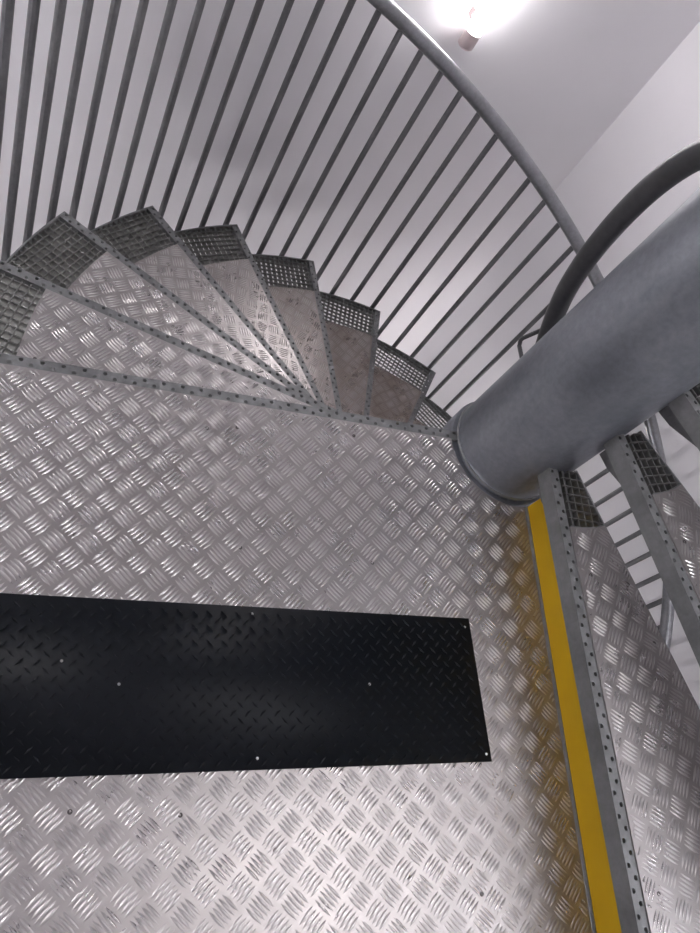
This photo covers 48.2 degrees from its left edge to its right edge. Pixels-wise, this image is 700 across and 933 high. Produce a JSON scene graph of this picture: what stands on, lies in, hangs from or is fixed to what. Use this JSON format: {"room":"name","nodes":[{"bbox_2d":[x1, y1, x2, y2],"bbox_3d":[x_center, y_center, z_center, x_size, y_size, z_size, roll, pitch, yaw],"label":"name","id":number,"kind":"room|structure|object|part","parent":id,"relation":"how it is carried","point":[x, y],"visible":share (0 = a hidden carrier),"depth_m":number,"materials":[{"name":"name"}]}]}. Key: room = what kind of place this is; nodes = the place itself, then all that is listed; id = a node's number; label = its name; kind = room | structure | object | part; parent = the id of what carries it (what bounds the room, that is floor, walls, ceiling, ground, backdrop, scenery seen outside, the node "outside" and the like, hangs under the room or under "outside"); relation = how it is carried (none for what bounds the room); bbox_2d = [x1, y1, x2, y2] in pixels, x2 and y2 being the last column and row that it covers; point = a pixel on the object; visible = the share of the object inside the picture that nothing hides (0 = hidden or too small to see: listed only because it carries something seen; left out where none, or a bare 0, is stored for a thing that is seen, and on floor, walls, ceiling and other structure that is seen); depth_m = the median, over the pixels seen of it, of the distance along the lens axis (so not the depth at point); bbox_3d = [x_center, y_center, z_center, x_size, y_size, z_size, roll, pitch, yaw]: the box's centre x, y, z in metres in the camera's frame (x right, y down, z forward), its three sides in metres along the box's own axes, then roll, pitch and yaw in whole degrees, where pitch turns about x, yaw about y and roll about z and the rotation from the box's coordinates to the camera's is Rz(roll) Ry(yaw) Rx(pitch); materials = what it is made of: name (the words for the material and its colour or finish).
{"room":"spiral stairwell","nodes":[
{"label":"spiral stairwell","id":0,"kind":"room"},
{"bbox_2d":[0,0,699,375],"bbox_3d":[-0.599,-1.456,3.133,4.250,8.300,0.120,-7,67,-31],"label":"wall","id":1,"kind":"structure","parent":0,"point":[558,73],"depth_m":3.40,"materials":[{"name":"white paint"}]},
{"bbox_2d":[458,0,502,50],"bbox_3d":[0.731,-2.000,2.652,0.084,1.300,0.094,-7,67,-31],"label":"wall lamp","id":2,"kind":"object","parent":1,"relation":"attached to","point":[480,16],"visible":1,"depth_m":3.06,"materials":[{"name":"white plastic"}]},
{"bbox_2d":[397,21,699,708],"bbox_3d":[1.888,0.068,3.586,0.120,8.300,3.850,-7,67,-31],"label":"wall","id":3,"kind":"structure","parent":0,"point":[663,118],"depth_m":4.15,"materials":[{"name":"white paint"}]},
{"bbox_3d":[-1.748,2.219,5.772,5.554,0.150,5.668,43,52,0],"label":"floor","id":4,"kind":"structure","parent":0,"visible":0},
{"bbox_2d":[443,188,699,506],"bbox_3d":[0.269,0.154,2.667,0.354,8.300,0.354,-11,68,-32],"label":"column","id":5,"kind":"structure","parent":4,"relation":"on","point":[630,347],"depth_m":1.83,"materials":[{"name":"grey metal"}]},
{"bbox_2d":[1,211,312,398],"bbox_3d":[-0.510,-0.191,2.433,1.386,0.117,0.573,37,52,-5],"label":"stair tread","id":6,"kind":"structure","parent":5,"relation":"attached to","point":[64,253],"depth_m":2.48,"materials":[{"name":"metal"}]},
{"bbox_3d":[-0.498,-0.204,2.410,1.386,0.051,0.573,37,52,-5],"label":"frame","id":7,"kind":"part","parent":6,"relation":"part of","materials":[{"name":"metal"}]},
{"bbox_3d":[-0.467,-0.221,2.404,1.040,0.008,0.475,37,52,-5],"label":"checker plate","id":8,"kind":"part","parent":6,"relation":"part of","materials":[{"name":"metal"}]},
{"bbox_2d":[0,260,338,410],"bbox_3d":[-0.443,-0.057,2.146,1.386,0.117,0.573,23,54,-15],"label":"stair tread","id":9,"kind":"structure","parent":5,"relation":"attached to","point":[54,323],"depth_m":2.12,"materials":[{"name":"metal"}]},
{"bbox_3d":[-0.404,-0.092,2.119,1.040,0.008,0.475,23,54,-15],"label":"checker plate","id":10,"kind":"part","parent":9,"relation":"part of","materials":[{"name":"metal"}]},
{"bbox_2d":[91,206,314,399],"bbox_3d":[-0.509,-0.296,2.740,0.573,0.117,1.386,-35,83,-38],"label":"stair tread","id":11,"kind":"structure","parent":5,"relation":"attached to","point":[143,236],"depth_m":2.85,"materials":[{"name":"metal"}]},
{"bbox_3d":[-0.496,-0.309,2.717,0.573,0.051,1.386,-35,83,-38],"label":"frame","id":12,"kind":"part","parent":11,"relation":"part of","materials":[{"name":"metal"}]},
{"bbox_3d":[-0.463,-0.319,2.708,0.475,0.008,1.040,-35,83,-38],"label":"checker plate","id":13,"kind":"part","parent":11,"relation":"part of","materials":[{"name":"metal"}]},
{"bbox_2d":[175,224,324,403],"bbox_3d":[-0.446,-0.355,3.052,0.573,0.117,1.386,-15,71,-34],"label":"stair tread","id":14,"kind":"structure","parent":5,"relation":"attached to","point":[239,276],"depth_m":3.20,"materials":[{"name":"metal"}]},
{"bbox_3d":[-0.434,-0.368,3.029,0.573,0.051,1.386,-15,71,-34],"label":"frame","id":15,"kind":"part","parent":14,"relation":"part of","materials":[{"name":"metal"}]},
{"bbox_3d":[-0.401,-0.371,3.016,0.475,0.008,1.040,-15,71,-34],"label":"checker plate","id":16,"kind":"part","parent":14,"relation":"part of","materials":[{"name":"metal"}]},
{"bbox_2d":[197,254,341,411],"bbox_3d":[-0.335,-0.354,3.356,0.573,0.117,1.386,3,62,-27],"label":"stair tread","id":17,"kind":"structure","parent":5,"relation":"attached to","point":[301,309],"depth_m":3.54,"materials":[{"name":"metal"}]},
{"bbox_3d":[-0.323,-0.367,3.333,0.573,0.051,1.386,3,62,-27],"label":"frame","id":18,"kind":"part","parent":17,"relation":"part of","materials":[{"name":"metal"}]},
{"bbox_3d":[-0.292,-0.365,3.316,0.475,0.008,1.040,3,62,-27],"label":"checker plate","id":19,"kind":"part","parent":17,"relation":"part of","materials":[{"name":"metal"}]},
{"bbox_2d":[0,353,621,932],"bbox_3d":[-0.216,0.528,1.598,1.728,0.270,1.635,8,59,-24],"label":"stair landing","id":20,"kind":"structure","parent":5,"relation":"attached to","point":[113,485],"depth_m":1.73,"materials":[{"name":"metal"}]},
{"bbox_2d":[0,593,491,778],"bbox_3d":[-0.328,0.443,1.596,1.420,0.007,0.340,8,59,-24],"label":"rubber mat","id":21,"kind":"object","parent":20,"relation":"on","point":[89,686],"visible":1,"depth_m":1.62,"materials":[{"name":"black rubber"}]},
{"bbox_3d":[-0.238,0.616,1.625,1.645,0.129,1.603,11,58,-23],"label":"frame","id":22,"kind":"part","parent":20,"relation":"part of","materials":[{"name":"metal"}]},
{"bbox_2d":[274,284,379,415],"bbox_3d":[-0.192,-0.287,3.639,0.573,0.117,1.386,19,56,-18],"label":"stair tread","id":23,"kind":"structure","parent":5,"relation":"attached to","point":[353,349],"depth_m":3.84,"materials":[{"name":"metal"}]},
{"bbox_3d":[-0.180,-0.300,3.616,0.573,0.051,1.386,19,56,-18],"label":"frame","id":24,"kind":"part","parent":23,"relation":"part of","materials":[{"name":"metal"}]},
{"bbox_2d":[0,0,674,650],"bbox_3d":[-0.115,0.568,3.382,3.168,5.075,3.168,43,52,0],"label":"stair railing","id":25,"kind":"object","parent":23,"relation":"attached to","point":[406,25],"visible":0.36,"depth_m":2.87,"materials":[{"name":"metal"}]},
{"bbox_3d":[0.133,0.301,2.920,3.168,3.897,3.168,43,52,0],"label":"handrail","id":26,"kind":"part","parent":25,"relation":"part of","materials":[{"name":"metal"}]},
{"bbox_3d":[-0.152,-0.293,3.595,0.475,0.008,1.040,19,56,-18],"label":"checker plate","id":27,"kind":"part","parent":23,"relation":"part of","materials":[{"name":"metal"}]},
{"bbox_2d":[346,326,435,423],"bbox_3d":[-0.037,-0.152,3.889,0.573,0.117,1.386,33,52,-8],"label":"stair tread","id":28,"kind":"structure","parent":5,"relation":"attached to","point":[392,398],"depth_m":4.13,"materials":[{"name":"metal"}]},
{"bbox_3d":[-0.025,-0.165,3.866,0.573,0.051,1.386,33,52,-8],"label":"frame","id":29,"kind":"part","parent":28,"relation":"part of","materials":[{"name":"metal"}]},
{"bbox_3d":[-0.002,-0.155,3.840,0.475,0.008,1.040,33,52,-8],"label":"checker plate","id":30,"kind":"part","parent":28,"relation":"part of","materials":[{"name":"metal"}]},
{"bbox_2d":[409,396,451,428],"bbox_3d":[0.110,0.048,4.097,0.573,0.117,1.386,46,52,3],"label":"stair tread","id":31,"kind":"structure","parent":5,"relation":"attached to","point":[438,411],"depth_m":4.43,"materials":[{"name":"metal"}]},
{"bbox_3d":[0.139,0.045,4.044,0.475,0.008,1.040,46,52,3],"label":"checker plate","id":32,"kind":"part","parent":31,"relation":"part of","materials":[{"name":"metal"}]},
{"bbox_3d":[0.122,0.035,4.074,0.573,0.051,1.386,46,52,3],"label":"frame","id":33,"kind":"part","parent":31,"relation":"part of","materials":[{"name":"metal"}]},
{"bbox_2d":[517,139,699,357],"bbox_3d":[0.578,-0.267,2.009,0.407,1.438,0.566,43,52,0],"label":"handrail","id":34,"kind":"object","parent":5,"relation":"attached to","point":[685,162],"visible":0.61,"depth_m":1.75,"materials":[{"name":"grey metal"}]},
{"bbox_2d":[538,468,699,932],"bbox_3d":[0.797,0.672,1.901,0.573,0.117,1.386,10,58,-23],"label":"stair tread","id":35,"kind":"structure","parent":5,"relation":"attached to","point":[641,717],"depth_m":1.81,"materials":[{"name":"metal"}]},
{"bbox_3d":[0.809,0.659,1.878,0.573,0.051,1.386,10,58,-23],"label":"frame","id":36,"kind":"part","parent":35,"relation":"part of","materials":[{"name":"metal"}]},
{"bbox_2d":[599,431,699,665],"bbox_3d":[1.069,0.539,1.879,0.573,0.117,1.386,-3,64,-30],"label":"stair tread","id":37,"kind":"structure","parent":5,"relation":"attached to","point":[667,517],"depth_m":1.89,"materials":[{"name":"metal"}]},
{"bbox_3d":[1.081,0.526,1.856,0.573,0.051,1.386,-3,64,-30],"label":"frame","id":38,"kind":"part","parent":37,"relation":"part of","materials":[{"name":"metal"}]},
{"bbox_3d":[1.070,0.502,1.831,0.475,0.008,1.040,-3,64,-30],"label":"checker plate","id":39,"kind":"part","parent":37,"relation":"part of","materials":[{"name":"metal"}]},
{"bbox_2d":[659,383,699,450],"bbox_3d":[1.296,0.354,1.863,0.573,0.117,1.386,-19,73,-35],"label":"stair tread","id":40,"kind":"structure","parent":5,"relation":"attached to","point":[682,414],"depth_m":1.83,"materials":[{"name":"metal"}]}
]}

